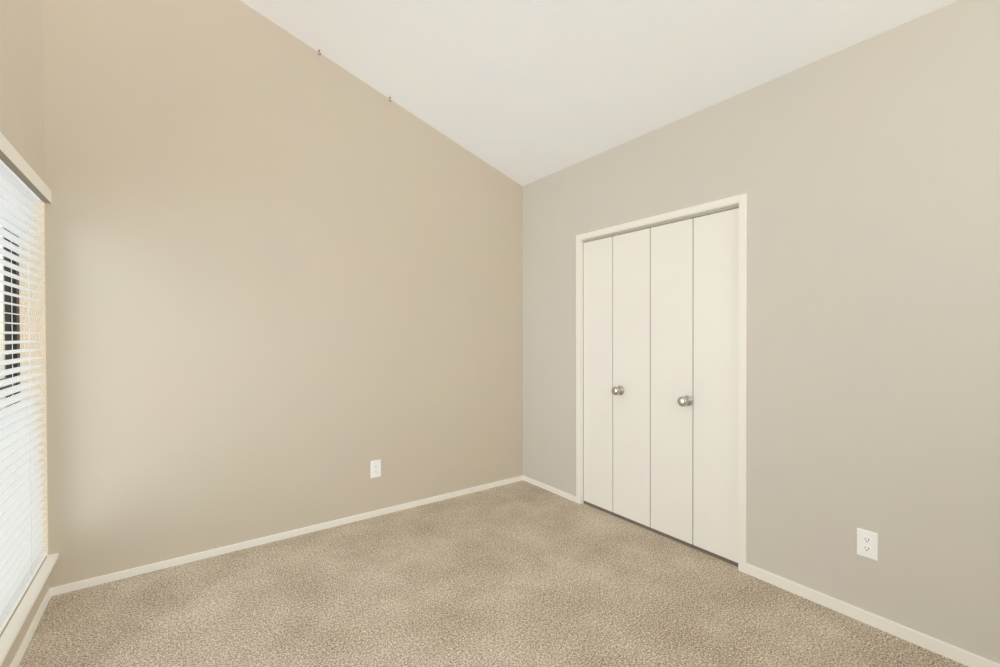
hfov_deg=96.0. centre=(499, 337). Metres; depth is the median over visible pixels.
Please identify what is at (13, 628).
window sill
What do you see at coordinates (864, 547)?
socket
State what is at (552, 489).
baseboard
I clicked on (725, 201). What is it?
trim
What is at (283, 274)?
wall
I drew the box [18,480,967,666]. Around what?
floor
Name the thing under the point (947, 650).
baseboard
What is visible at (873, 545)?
outlet
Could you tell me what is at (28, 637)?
baseboard
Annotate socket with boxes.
[862,536,871,543]
[862,544,871,552]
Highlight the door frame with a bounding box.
[579,201,739,570]
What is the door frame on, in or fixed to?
attached to the wall at (865, 176)
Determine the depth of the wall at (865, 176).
1.96 m
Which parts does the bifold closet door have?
knob, knob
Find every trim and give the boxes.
[576,235,579,503]
[579,195,739,238]
[739,193,746,573]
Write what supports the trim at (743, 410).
attached to the wall at (865, 176)
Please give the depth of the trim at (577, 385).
3.31 m
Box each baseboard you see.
[10,587,51,666]
[51,475,523,595]
[523,476,575,501]
[746,563,999,666]
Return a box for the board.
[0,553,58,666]
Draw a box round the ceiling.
[240,0,957,186]
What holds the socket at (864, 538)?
attached to the outlet at (873, 545)
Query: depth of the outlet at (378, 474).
3.09 m
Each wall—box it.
[0,0,48,666]
[43,0,522,587]
[523,0,999,663]
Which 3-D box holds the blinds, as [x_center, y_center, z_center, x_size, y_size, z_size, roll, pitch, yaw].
[-1.595,0.170,1.331,0.080,1.739,1.983,0,1,-36]
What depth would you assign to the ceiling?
2.47 m
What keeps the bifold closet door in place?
in the wall at (865, 176)
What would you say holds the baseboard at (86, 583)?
attached to the wall at (283, 274)
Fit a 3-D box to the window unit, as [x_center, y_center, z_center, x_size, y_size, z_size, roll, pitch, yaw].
[-1.641,0.171,1.316,0.125,1.745,1.954,0,1,-36]
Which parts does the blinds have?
rail, cord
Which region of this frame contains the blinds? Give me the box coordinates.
[0,132,51,633]
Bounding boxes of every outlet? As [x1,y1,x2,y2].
[371,459,380,477]
[857,528,877,560]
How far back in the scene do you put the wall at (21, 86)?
1.95 m
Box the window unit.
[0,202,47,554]
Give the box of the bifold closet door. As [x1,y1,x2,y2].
[583,204,738,566]

